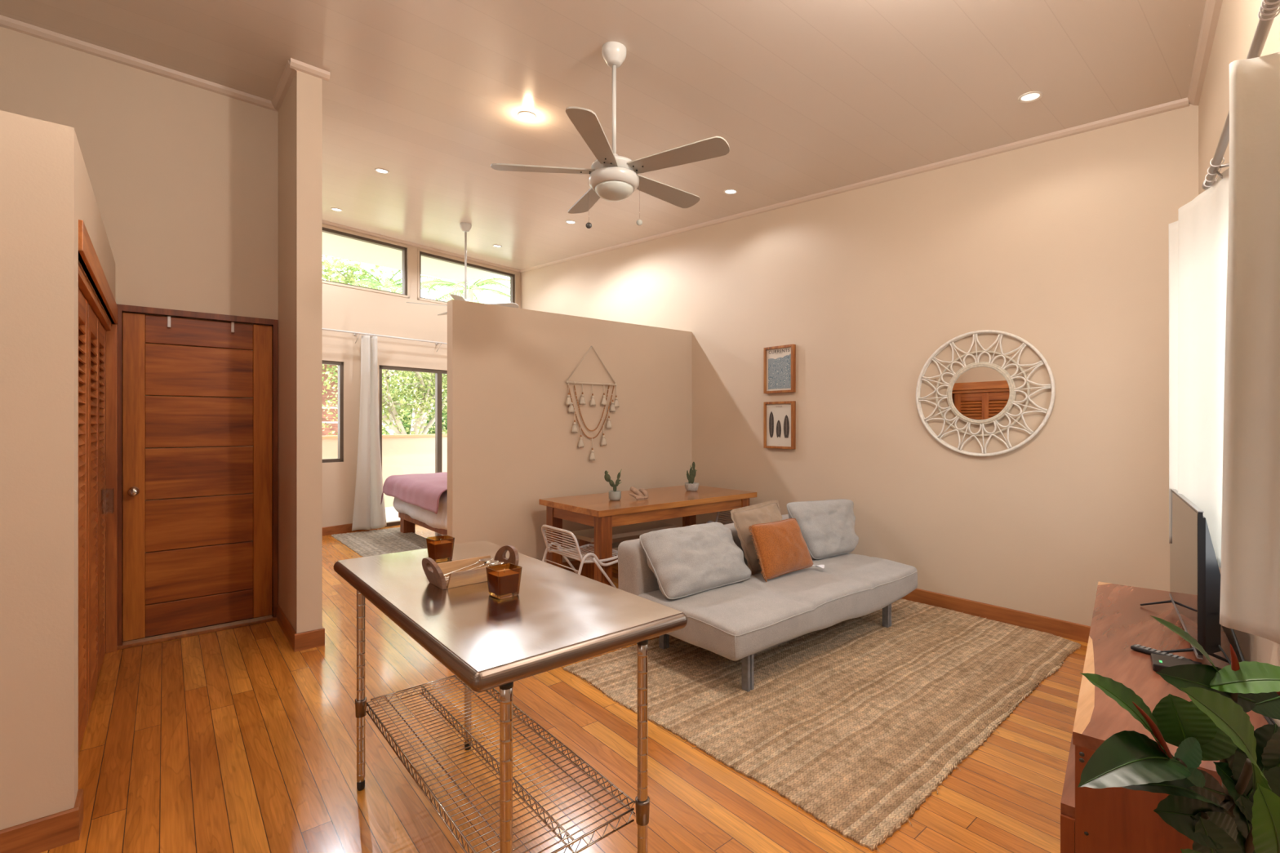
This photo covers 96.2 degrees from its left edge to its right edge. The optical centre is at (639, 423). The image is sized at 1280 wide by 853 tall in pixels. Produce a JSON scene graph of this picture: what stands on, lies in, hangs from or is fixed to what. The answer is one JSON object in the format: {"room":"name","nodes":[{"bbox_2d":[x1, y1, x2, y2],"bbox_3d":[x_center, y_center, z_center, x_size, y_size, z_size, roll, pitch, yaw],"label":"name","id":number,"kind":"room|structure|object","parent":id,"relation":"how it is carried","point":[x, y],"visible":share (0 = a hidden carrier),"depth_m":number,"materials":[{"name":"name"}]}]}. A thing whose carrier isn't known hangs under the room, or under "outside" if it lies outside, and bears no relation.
{"room":"studio apartment","nodes":[
{"label":"studio apartment","id":0,"kind":"room"},
{"bbox_2d":[0,110,32,830],"bbox_3d":[-3.350,0.210,0.952,3.255,2.500,0.100,0,0,-40],"label":"wall","id":1,"kind":"structure","parent":0,"point":[15,130],"depth_m":1.93,"materials":[{"name":"beige paint"}]},
{"bbox_2d":[0,806,79,852],"bbox_3d":[-3.270,1.404,0.944,3.369,0.112,0.014,0,0,-40],"label":"baseboard","id":2,"kind":"structure","parent":1,"relation":"attached to","point":[55,830],"depth_m":1.96,"materials":[{"name":"brown wood"}]},
{"bbox_2d":[32,118,115,820],"bbox_3d":[-2.735,0.210,2.838,0.100,2.500,2.220,0,0,-40],"label":"wall","id":3,"kind":"structure","parent":0,"point":[63,193],"depth_m":1.99,"materials":[{"name":"beige paint"}]},
{"bbox_2d":[74,788,83,836],"bbox_3d":[-2.024,1.404,2.070,0.014,0.112,0.130,0,0,-40],"label":"baseboard","id":4,"kind":"structure","parent":3,"relation":"attached to","point":[79,799],"depth_m":2.07,"materials":[{"name":"brown wood"}]},
{"bbox_2d":[78,288,88,756],"bbox_3d":[-2.410,0.425,2.431,0.040,2.030,0.900,0,0,-40],"label":"door","id":5,"kind":"structure","parent":3,"relation":"in","point":[82,302],"depth_m":2.68,"materials":[{"name":"brown wood"}]},
{"bbox_2d":[88,303,106,717],"bbox_3d":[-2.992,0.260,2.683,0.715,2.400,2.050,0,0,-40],"label":"door","id":6,"kind":"structure","parent":3,"relation":"in","point":[96,332],"depth_m":3.18,"materials":[{"name":"brown wood"}]},
{"bbox_2d":[78,219,117,330],"bbox_3d":[-2.764,-0.675,2.888,0.108,0.160,2.065,0,0,-40],"label":"trim","id":7,"kind":"structure","parent":3,"relation":"attached to","point":[86,251],"depth_m":2.64,"materials":[{"name":"brown wood"}]},
{"bbox_2d":[0,26,278,319],"bbox_3d":[-4.388,-0.509,2.988,4.255,3.938,0.120,0,0,-40],"label":"wall","id":8,"kind":"structure","parent":0,"point":[184,177],"depth_m":3.89,"materials":[{"name":"beige paint"}]},
{"bbox_2d":[105,323,117,653],"bbox_3d":[-3.411,0.410,3.674,0.095,2.100,0.060,0,0,-40],"label":"trim","id":9,"kind":"structure","parent":8,"relation":"attached to","point":[111,335],"depth_m":3.67,"materials":[{"name":"brown wood"}]},
{"bbox_2d":[0,14,277,111],"bbox_3d":[-4.333,-2.392,2.922,4.255,0.114,0.050,0,0,-40],"label":"trim","id":10,"kind":"structure","parent":8,"relation":"attached to","point":[8,23],"depth_m":3.74,"materials":[{"name":"beige paint"}]},
{"bbox_2d":[116,304,278,649],"bbox_3d":[-3.064,0.343,4.017,0.897,2.235,0.145,0,0,-40],"label":"door","id":11,"kind":"structure","parent":8,"relation":"in","point":[166,593],"depth_m":3.99,"materials":[{"name":"brown wood"}]},
{"bbox_2d":[236,70,322,633],"bbox_3d":[-3.437,-0.606,5.288,0.145,4.133,4.030,0,0,-40],"label":"wall","id":12,"kind":"structure","parent":0,"point":[300,111],"depth_m":3.76,"materials":[{"name":"beige paint"}]},
{"bbox_2d":[271,60,297,111],"bbox_3d":[-2.478,-2.327,3.979,0.050,0.116,0.790,0,0,-40],"label":"trim","id":13,"kind":"structure","parent":12,"relation":"attached to","point":[287,76],"depth_m":3.93,"materials":[{"name":"beige paint"}]},
{"bbox_2d":[275,604,296,649],"bbox_3d":[-2.465,1.404,3.990,0.014,0.112,0.790,0,0,-40],"label":"baseboard","id":14,"kind":"structure","parent":12,"relation":"attached to","point":[286,626],"depth_m":3.96,"materials":[{"name":"brown wood"}]},
{"bbox_2d":[293,627,324,652],"bbox_3d":[-2.147,1.404,3.731,0.173,0.112,0.014,0,0,-40],"label":"baseboard","id":15,"kind":"structure","parent":12,"relation":"attached to","point":[313,638],"depth_m":3.73,"materials":[{"name":"brown wood"}]},
{"bbox_2d":[289,57,330,81],"bbox_3d":[-2.137,-2.296,3.720,0.225,0.048,0.045,0,0,-40],"label":"trim","id":16,"kind":"structure","parent":12,"relation":"attached to","point":[295,64],"depth_m":3.71,"materials":[{"name":"beige paint"}]},
{"bbox_2d":[145,223,520,552],"bbox_3d":[-4.700,-0.610,6.923,0.130,4.141,8.000,0,0,40],"label":"wall","id":17,"kind":"structure","parent":0,"point":[344,308],"depth_m":7.84,"materials":[{"name":"beige paint"}]},
{"bbox_2d":[322,360,343,462],"bbox_3d":[-4.318,-0.160,7.360,0.070,1.340,0.960,0,0,40],"label":"window","id":18,"kind":"structure","parent":17,"relation":"in","point":[340,364],"depth_m":7.68,"materials":[{"name":"brown metal"}]},
{"bbox_2d":[322,523,364,535],"bbox_3d":[-4.225,1.404,7.373,0.014,0.112,1.700,0,0,40],"label":"baseboard","id":19,"kind":"structure","parent":17,"relation":"attached to","point":[332,530],"depth_m":7.61,"materials":[{"name":"brown wood"}]},
{"bbox_2d":[322,227,406,295],"bbox_3d":[-4.046,-2.208,7.681,0.070,0.715,1.900,0,0,40],"label":"window","id":20,"kind":"structure","parent":17,"relation":"in","point":[324,230],"depth_m":8.11,"materials":[{"name":"wood"}]},
{"bbox_2d":[322,328,447,351],"bbox_3d":[-3.427,-1.164,8.204,0.155,0.144,3.464,0,0,40],"label":"curtain rod","id":21,"kind":"object","parent":17,"relation":"attached to","point":[355,334],"visible":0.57,"depth_m":7.93,"materials":[{"name":"white metal"}]},
{"bbox_2d":[351,333,386,531],"bbox_3d":[-3.657,0.107,7.798,0.147,2.676,0.467,0,0,35],"label":"window curtain","id":22,"kind":"object","parent":21,"relation":"hanging from","point":[369,513],"visible":1,"depth_m":7.75,"materials":[{"name":"white fabric"}]},
{"bbox_2d":[379,364,447,526],"bbox_3d":[-3.083,0.318,8.820,0.070,2.285,1.915,0,0,40],"label":"door","id":23,"kind":"structure","parent":17,"relation":"in","point":[438,373],"depth_m":8.77,"materials":[{"name":"brown metal"}]},
{"bbox_2d":[322,224,516,304],"bbox_3d":[-3.382,-2.216,8.386,0.023,0.757,3.895,0,0,40],"label":"trim","id":24,"kind":"structure","parent":17,"relation":"attached to","point":[323,226],"depth_m":8.38,"materials":[{"name":"beige paint"}]},
{"bbox_2d":[322,220,519,272],"bbox_3d":[-3.344,-2.630,8.396,0.040,0.041,4.000,0,0,40],"label":"trim","id":25,"kind":"structure","parent":17,"relation":"attached to","point":[324,222],"depth_m":8.41,"materials":[{"name":"beige paint"}]},
{"bbox_2d":[419,251,514,302],"bbox_3d":[-2.749,-2.205,9.215,0.070,0.710,1.750,0,0,40],"label":"window","id":26,"kind":"structure","parent":17,"relation":"in","point":[421,254],"depth_m":9.18,"materials":[{"name":"wood"}]},
{"bbox_2d":[385,506,399,522],"bbox_3d":[-3.862,1.540,9.424,1.820,0.140,6.100,0,0,40],"label":"floor","id":27,"kind":"structure","parent":0,"point":[392,515],"depth_m":9.28,"materials":[{"name":"beige tile"}]},
{"bbox_2d":[322,434,447,506],"bbox_3d":[-3.931,0.879,9.482,2.000,1.362,6.100,0,0,40],"label":"parapet","id":28,"kind":"object","parent":27,"relation":"on","point":[402,454],"depth_m":10.37,"materials":[{"name":"beige paint"}]},
{"bbox_2d":[322,231,503,282],"bbox_3d":[-4.649,-2.770,8.649,2.019,0.368,5.700,0,0,40],"label":"soffit","id":29,"kind":"structure","parent":0,"point":[334,246],"depth_m":9.56,"materials":[{"name":"beige paint"}]},
{"bbox_2d":[40,524,1088,852],"bbox_3d":[-2.042,1.535,3.481,8.497,0.150,10.234,0,0,-40],"label":"floor","id":30,"kind":"structure","parent":0,"point":[237,740],"depth_m":2.45,"materials":[{"name":"brown wood"}]},
{"bbox_2d":[331,527,426,556],"bbox_3d":[-3.149,1.453,7.117,0.908,0.014,1.782,0,0,-40],"label":"rug","id":31,"kind":"object","parent":30,"relation":"on","point":[384,541],"visible":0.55,"depth_m":7.06,"materials":[{"name":"grey fabric"}]},
{"bbox_2d":[398,512,447,535],"bbox_3d":[-1.834,1.150,7.597,2.030,0.620,2.000,0,0,-40],"label":"bed","id":32,"kind":"object","parent":30,"relation":"on","point":[407,524],"visible":0.06,"depth_m":7.54,"materials":[{"name":"brown wood"}]},
{"bbox_2d":[392,489,447,529],"bbox_3d":[-2.060,0.966,7.428,1.694,0.489,2.153,0,0,-40],"label":"duvet","id":33,"kind":"object","parent":32,"relation":"on","point":[439,521],"visible":0.09,"depth_m":6.62,"materials":[{"name":"white fabric"}]},
{"bbox_2d":[380,471,447,514],"bbox_3d":[-2.512,0.879,7.189,0.850,0.410,2.054,0,0,-40],"label":"throw blanket","id":34,"kind":"object","parent":33,"relation":"on","point":[424,491],"visible":0.66,"depth_m":6.90,"materials":[{"name":"pink fabric"}]},
{"bbox_2d":[333,540,687,852],"bbox_3d":[-0.574,1.020,2.097,0.696,0.881,1.446,0,0,-40],"label":"prep table","id":35,"kind":"object","parent":30,"relation":"on","point":[558,617],"visible":0.95,"depth_m":1.75,"materials":[{"name":"silver metal"}]},
{"bbox_2d":[426,534,454,562],"bbox_3d":[-0.850,0.532,2.445,0.092,0.094,0.092,0,0,-42],"label":"candle","id":36,"kind":"object","parent":35,"relation":"on","point":[440,548],"visible":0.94,"depth_m":2.42,"materials":[{"name":"orange glass"}]},
{"bbox_2d":[422,545,519,590],"bbox_3d":[-0.627,0.527,2.133,0.333,0.103,0.180,0,0,-40],"label":"caddy","id":37,"kind":"object","parent":35,"relation":"on","point":[435,575],"visible":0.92,"depth_m":2.08,"materials":[{"name":"brown wood"}]},
{"bbox_2d":[444,558,493,576],"bbox_3d":[-0.648,0.538,2.144,0.211,0.038,0.038,0,0,-40],"label":"spoon","id":38,"kind":"object","parent":37,"relation":"in","point":[484,560],"visible":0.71,"depth_m":2.16,"materials":[{"name":"white metal"}]},
{"bbox_2d":[444,560,498,579],"bbox_3d":[-0.625,0.542,2.123,0.219,0.038,0.038,0,0,-40],"label":"spoon","id":39,"kind":"object","parent":37,"relation":"in","point":[489,562],"visible":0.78,"depth_m":2.15,"materials":[{"name":"white metal"}]},
{"bbox_2d":[445,561,503,582],"bbox_3d":[-0.605,0.544,2.107,0.228,0.038,0.038,0,0,-40],"label":"spoon","id":40,"kind":"object","parent":37,"relation":"in","point":[498,562],"visible":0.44,"depth_m":2.17,"materials":[{"name":"white metal"}]},
{"bbox_2d":[485,562,522,599],"bbox_3d":[-0.461,0.532,1.943,0.092,0.094,0.092,0,0,-43],"label":"candle","id":41,"kind":"object","parent":35,"relation":"on","point":[504,580],"visible":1,"depth_m":1.92,"materials":[{"name":"orange glass"}]},
{"bbox_2d":[541,524,617,587],"bbox_3d":[-0.486,1.142,4.662,0.571,0.648,0.553,0,0,-40],"label":"wire chair","id":42,"kind":"object","parent":30,"relation":"on","point":[566,553],"visible":0.78,"depth_m":4.54,"materials":[{"name":"white metal"}]},
{"bbox_2d":[568,520,675,579],"bbox_3d":[-0.157,1.240,5.597,1.040,0.440,0.380,0,0,-40],"label":"bench","id":43,"kind":"object","parent":30,"relation":"on","point":[585,536],"visible":0.35,"depth_m":5.42,"materials":[{"name":"brown wood"}]},
{"bbox_2d":[538,485,756,586],"bbox_3d":[0.126,1.070,5.444,1.930,0.780,0.927,0,0,-40],"label":"dining table","id":44,"kind":"object","parent":30,"relation":"on","point":[597,511],"visible":0.71,"depth_m":5.05,"materials":[{"name":"brown wood"}]},
{"bbox_2d":[604,470,622,500],"bbox_3d":[-0.234,0.542,5.105,0.137,0.276,0.111,0,0,-40],"label":"potted cactus","id":45,"kind":"object","parent":44,"relation":"on","point":[614,495],"visible":1,"depth_m":5.10,"materials":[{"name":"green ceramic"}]},
{"bbox_2d":[608,490,621,500],"bbox_3d":[-0.224,0.639,5.113,0.111,0.082,0.111,0,0,-40],"label":"pot","id":46,"kind":"object","parent":45,"relation":"attached to","point":[613,495],"depth_m":5.07,"materials":[{"name":"grey ceramic"}]},
{"bbox_2d":[629,486,648,499],"bbox_3d":[-0.007,0.621,5.153,0.176,0.116,0.095,0,0,-12],"label":"ornament","id":47,"kind":"object","parent":44,"relation":"on","point":[638,495],"visible":1,"depth_m":5.14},
{"bbox_2d":[684,462,698,491],"bbox_3d":[0.525,0.532,5.824,0.144,0.295,0.144,0,0,-40],"label":"potted cactus","id":48,"kind":"object","parent":44,"relation":"on","point":[691,486],"visible":1,"depth_m":5.81,"materials":[{"name":"plant"}]},
{"bbox_2d":[706,511,733,524],"bbox_3d":[0.817,1.142,5.612,0.571,0.648,0.553,0,0,-40],"label":"wire chair","id":49,"kind":"object","parent":30,"relation":"on","point":[717,513],"visible":0.06,"depth_m":5.86,"materials":[{"name":"white metal"}]},
{"bbox_2d":[563,598,1080,851],"bbox_3d":[1.272,1.453,3.602,2.952,0.013,1.992,0,0,-40],"label":"jute rug","id":50,"kind":"object","parent":30,"relation":"on","point":[855,722],"visible":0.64,"depth_m":3.00,"materials":[{"name":"beige wicker"}]},
{"bbox_2d":[617,514,917,692],"bbox_3d":[0.958,1.105,4.016,2.076,0.687,1.049,0,0,-40],"label":"sofa","id":51,"kind":"object","parent":50,"relation":"on","point":[751,616],"visible":0.65,"depth_m":3.57,"materials":[{"name":"grey fabric"}]},
{"bbox_2d":[639,522,751,599],"bbox_3d":[0.375,0.872,3.752,0.801,0.393,0.365,0,0,-40],"label":"cushion","id":52,"kind":"object","parent":51,"relation":"on","point":[689,560],"visible":1,"depth_m":3.61,"materials":[{"name":"grey fabric"}]},
{"bbox_2d":[730,500,782,574],"bbox_3d":[0.887,0.820,4.157,0.554,0.485,0.206,0,0,-40],"label":"cushion","id":53,"kind":"object","parent":51,"relation":"on","point":[743,517],"visible":0.48,"depth_m":4.06,"materials":[{"name":"beige fabric"}]},
{"bbox_2d":[748,518,824,582],"bbox_3d":[1.024,0.870,4.040,0.648,0.362,0.190,0,0,-33],"label":"throw pillow","id":54,"kind":"object","parent":51,"relation":"on","point":[781,547],"visible":1,"depth_m":3.93,"materials":[{"name":"orange fabric"}]},
{"bbox_2d":[786,498,858,559],"bbox_3d":[1.551,0.836,4.685,0.913,0.434,0.300,0,0,-40],"label":"cushion","id":55,"kind":"object","parent":51,"relation":"on","point":[827,527],"visible":0.94,"depth_m":4.54,"materials":[{"name":"grey fabric"}]},
{"bbox_2d":[1060,581,1268,852],"bbox_3d":[2.004,1.160,2.236,0.453,0.601,1.996,0,0,40],"label":"tv stand","id":56,"kind":"object","parent":30,"relation":"on","point":[1112,820],"visible":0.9,"depth_m":1.71,"materials":[{"name":"brown wood"}]},
{"bbox_2d":[1060,734,1075,817],"bbox_3d":[1.988,1.090,2.233,0.433,0.030,1.950,0,0,40],"label":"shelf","id":57,"kind":"object","parent":56,"relation":"attached to","point":[1068,799],"depth_m":1.69,"materials":[{"name":"brown wood"}]},
{"bbox_2d":[1130,644,1192,661],"bbox_3d":[1.921,0.850,2.117,0.042,0.017,0.170,0,0,-28],"label":"remote control","id":58,"kind":"object","parent":56,"relation":"on","point":[1137,647],"visible":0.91,"depth_m":2.13,"materials":[{"name":"black plastic"}]},
{"bbox_2d":[1150,653,1202,671],"bbox_3d":[1.874,0.846,2.001,0.135,0.025,0.125,0,0,38],"label":"media box","id":59,"kind":"object","parent":56,"relation":"on","point":[1159,662],"visible":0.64,"depth_m":2.01,"materials":[{"name":"black plastic"}]},
{"bbox_2d":[1140,488,1279,727],"bbox_3d":[2.032,0.581,2.093,0.258,0.556,1.563,0,0,39],"label":"television","id":60,"kind":"object","parent":56,"relation":"on","point":[1194,594],"visible":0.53,"depth_m":2.05,"materials":[{"name":"black plastic"}]},
{"bbox_2d":[1077,615,1279,852],"bbox_3d":[0.881,0.885,0.938,0.496,1.150,0.330,0,0,-40],"label":"rubber plant","id":61,"kind":"object","parent":30,"relation":"on","point":[1242,815],"visible":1,"depth_m":0.90,"materials":[{"name":"green plant"}]},
{"bbox_2d":[447,299,692,572],"bbox_3d":[-0.529,0.193,5.838,2.859,2.534,0.136,0,0,-40],"label":"wall","id":62,"kind":"structure","parent":0,"point":[512,445],"depth_m":5.47,"materials":[{"name":"beige paint"}]},
{"bbox_2d":[565,346,619,460],"bbox_3d":[-0.469,-0.208,5.771,0.656,1.153,0.046,0,0,-40],"label":"wall hanging","id":63,"kind":"object","parent":62,"relation":"attached to","point":[569,401],"depth_m":5.75,"materials":[{"name":"beige fabric"}]},
{"bbox_2d":[0,0,1205,270],"bbox_3d":[-2.074,-2.358,3.519,8.497,0.854,10.334,0,0,-40],"label":"ceiling","id":64,"kind":"structure","parent":0,"point":[806,97],"depth_m":3.62,"materials":[{"name":"white paint"}]},
{"bbox_2d":[330,207,342,211],"bbox_3d":[-3.662,-2.586,6.930,0.132,0.021,0.132,0,0,-40],"label":"recessed light","id":65,"kind":"object","parent":64,"relation":"in","point":[331,208],"visible":1,"depth_m":6.92,"materials":[{"name":"beige"}]},
{"bbox_2d":[374,168,389,173],"bbox_3d":[-2.485,-2.434,5.526,0.132,0.021,0.132,0,0,-40],"label":"recessed light","id":66,"kind":"object","parent":64,"relation":"in","point":[381,171],"visible":1,"depth_m":5.52,"materials":[{"name":"beige"}]},
{"bbox_2d":[405,222,519,315],"bbox_3d":[-2.227,-1.831,7.236,1.333,1.383,1.301,0,0,-40],"label":"ceiling fan","id":67,"kind":"object","parent":64,"relation":"hanging from","point":[465,227],"visible":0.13,"depth_m":7.17,"materials":[{"name":"white metal"}]},
{"bbox_2d":[518,111,536,119],"bbox_3d":[-0.826,-2.254,4.199,0.132,0.021,0.132,0,0,-40],"label":"recessed light","id":68,"kind":"object","parent":64,"relation":"in","point":[526,115],"visible":1,"depth_m":4.19,"materials":[{"name":"beige"}]},
{"bbox_2d":[564,220,576,224],"bbox_3d":[-0.824,-2.397,6.822,0.132,0.021,0.132,0,0,-40],"label":"recessed light","id":69,"kind":"object","parent":64,"relation":"in","point":[571,222],"visible":1,"depth_m":6.81,"materials":[{"name":"beige"}]},
{"bbox_2d":[490,41,729,228],"bbox_3d":[-0.119,-1.653,3.352,1.296,1.053,1.334,0,0,-40],"label":"ceiling fan","id":70,"kind":"object","parent":64,"relation":"hanging from","point":[613,177],"visible":1,"depth_m":3.22,"materials":[{"name":"white metal"}]},
{"bbox_2d":[723,189,737,194],"bbox_3d":[0.865,-2.215,5.478,0.132,0.021,0.132,0,0,-40],"label":"recessed light","id":71,"kind":"object","parent":64,"relation":"in","point":[726,191],"visible":1,"depth_m":5.47,"materials":[{"name":"beige"}]},
{"bbox_2d":[1017,91,1043,102],"bbox_3d":[2.402,-2.010,3.532,0.132,0.021,0.132,0,0,-40],"label":"recessed light","id":72,"kind":"object","parent":64,"relation":"in","point":[1027,97],"visible":1,"depth_m":3.52,"materials":[{"name":"beige"}]},
{"bbox_2d":[684,482,698,491],"bbox_3d":[0.525,0.640,5.824,0.144,0.080,0.144,0,0,-40],"label":"pot","id":73,"kind":"object","parent":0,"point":[690,486],"depth_m":5.77,"materials":[{"name":"ceramic"}]},
{"bbox_2d":[520,103,1198,626],"bbox_3d":[0.679,-0.618,6.731,0.140,4.156,9.100,0,0,-40],"label":"wall","id":74,"kind":"structure","parent":0,"point":[1060,246],"depth_m":4.44,"materials":[{"name":"beige paint"}]},
{"bbox_2d":[764,400,795,448],"bbox_3d":[1.391,0.013,5.727,0.045,0.469,0.355,0,0,-40],"label":"framed print","id":75,"kind":"object","parent":74,"relation":"attached to","point":[780,417],"visible":1,"depth_m":5.71,"materials":[{"name":"brown wood"}]},
{"bbox_2d":[768,412,773,437],"bbox_3d":[1.327,0.006,5.793,0.001,0.265,0.058,0,0,-40],"label":"picture","id":76,"kind":"object","parent":75,"relation":"attached to","point":[771,414],"depth_m":5.79},
{"bbox_2d":[776,420,781,437],"bbox_3d":[1.384,0.050,5.725,0.001,0.177,0.060,0,0,-40],"label":"picture","id":77,"kind":"object","parent":75,"relation":"attached to","point":[778,422],"depth_m":5.72},
{"bbox_2d":[783,414,789,437],"bbox_3d":[1.442,0.025,5.654,0.001,0.227,0.068,0,0,-40],"label":"picture","id":78,"kind":"object","parent":75,"relation":"attached to","point":[786,417],"depth_m":5.65},
{"bbox_2d":[764,344,795,393],"bbox_3d":[1.391,-0.541,5.727,0.045,0.467,0.355,0,0,-40],"label":"framed print","id":79,"kind":"object","parent":74,"relation":"attached to","point":[780,362],"visible":1,"depth_m":5.71,"materials":[{"name":"brown wood"}]},
{"bbox_2d":[768,353,791,389],"bbox_3d":[1.387,-0.518,5.720,0.001,0.338,0.270,0,0,-40],"label":"artwork","id":80,"kind":"object","parent":79,"relation":"attached to","point":[779,364],"depth_m":5.72},
{"bbox_2d":[520,97,1189,272],"bbox_3d":[0.610,-2.280,6.673,0.040,0.738,8.400,0,0,-40],"label":"trim","id":81,"kind":"structure","parent":74,"relation":"attached to","point":[1182,103],"depth_m":4.61,"materials":[{"name":"beige paint"}]},
{"bbox_2d":[915,329,1055,456],"bbox_3d":[2.557,-0.228,4.316,0.040,0.947,0.947,0,0,-40],"label":"wall mirror","id":82,"kind":"object","parent":74,"relation":"attached to","point":[980,393],"visible":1,"depth_m":4.29,"materials":[{"name":"wicker"}]},
{"bbox_2d":[951,367,1009,419],"bbox_3d":[2.560,-0.228,4.318,0.024,0.412,0.412,0,0,-40],"label":"mirror glass","id":83,"kind":"object","parent":82,"relation":"attached to","point":[977,393],"depth_m":4.31,"materials":[{"name":"silver mirror"}]},
{"bbox_2d":[902,588,1090,643],"bbox_3d":[1.963,1.404,5.061,0.014,0.112,4.269,0,0,-40],"label":"baseboard","id":84,"kind":"structure","parent":74,"relation":"attached to","point":[1074,631],"depth_m":4.20,"materials":[{"name":"brown wood"}]},
{"bbox_2d":[1198,0,1279,726],"bbox_3d":[0.679,-0.254,0.177,0.140,3.428,8.581,0,0,40],"label":"wall","id":85,"kind":"structure","parent":0,"point":[1238,20],"depth_m":2.44,"materials":[{"name":"beige paint"}]},
{"bbox_2d":[1187,0,1222,105],"bbox_3d":[0.770,-1.925,0.432,0.050,0.055,7.870,0,0,40],"label":"trim","id":86,"kind":"structure","parent":85,"relation":"attached to","point":[1212,7],"depth_m":2.93,"materials":[{"name":"beige paint"}]},
{"bbox_2d":[1201,0,1279,190],"bbox_3d":[1.333,-0.910,1.136,0.095,0.143,3.030,0,0,40],"label":"curtain rod","id":87,"kind":"object","parent":85,"relation":"attached to","point":[1263,28],"visible":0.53,"depth_m":1.48,"materials":[{"name":"grey metal"}]},
{"bbox_2d":[1168,156,1229,568],"bbox_3d":[2.341,-0.198,2.350,0.168,1.556,0.708,0,0,35],"label":"window curtain","id":88,"kind":"object","parent":87,"relation":"hanging from","point":[1198,239],"visible":0.83,"depth_m":2.34,"materials":[{"name":"white fabric"}]},
{"bbox_2d":[1219,0,1279,644],"bbox_3d":[1.551,-0.191,1.370,0.184,1.571,1.254,0,0,39],"label":"window curtain","id":89,"kind":"object","parent":87,"relation":"hanging from","point":[1250,602],"visible":0.98,"depth_m":1.50,"materials":[{"name":"white fabric"}]},
{"label":"outside","id":90,"kind":"structure","parent":0,"visible":0},
{"bbox_3d":[-20.724,4.560,28.931,85.000,0.200,49.000,0,0,-40],"label":"ground","id":91,"kind":"structure","parent":90,"visible":0},
{"bbox_2d":[322,364,337,435],"bbox_3d":[-11.735,1.085,18.944,5.700,6.750,5.050,0,0,-40],"label":"house","id":92,"kind":"structure","parent":91,"relation":"on","point":[334,424],"depth_m":18.38,"materials":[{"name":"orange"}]},
{"bbox_2d":[323,365,337,382],"bbox_3d":[-6.940,1.003,11.939,1.844,6.934,1.932,0,0,17],"label":"tree","id":93,"kind":"object","parent":91,"relation":"on","point":[335,366],"visible":0.02,"depth_m":12.33,"materials":[{"name":"green plant"}]},
{"bbox_2d":[322,255,437,386],"bbox_3d":[-10.422,-0.741,17.578,7.738,10.420,7.078,0,0,-30],"label":"tree","id":94,"kind":"object","parent":91,"relation":"on","point":[350,279],"visible":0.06,"depth_m":16.91,"materials":[{"name":"green plant"}]},
{"bbox_2d":[322,364,447,435],"bbox_3d":[-5.157,1.094,12.554,3.512,6.761,3.987,0,0,20],"label":"tree","id":95,"kind":"object","parent":91,"relation":"on","point":[424,382],"visible":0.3,"depth_m":12.04,"materials":[{"name":"green plant"}]},
{"bbox_2d":[322,262,462,435],"bbox_3d":[-7.750,-0.134,17.651,5.050,9.196,5.516,0,0,-40],"label":"palm tree","id":96,"kind":"object","parent":91,"relation":"on","point":[397,284],"visible":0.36,"depth_m":17.29,"materials":[{"name":"green plant"}]},
{"bbox_2d":[382,373,447,435],"bbox_3d":[-5.318,1.058,16.394,4.853,6.844,5.326,0,0,44],"label":"tree","id":97,"kind":"object","parent":91,"relation":"on","point":[444,414],"visible":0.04,"depth_m":14.90,"materials":[{"name":"green plant"}]},
{"bbox_2d":[395,275,510,303],"bbox_3d":[-4.594,0.175,15.092,4.453,8.579,4.592,0,0,-40],"label":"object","id":98,"kind":"object","parent":91,"relation":"on","point":[470,289],"visible":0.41,"depth_m":15.05,"materials":[{"name":"green plant"}]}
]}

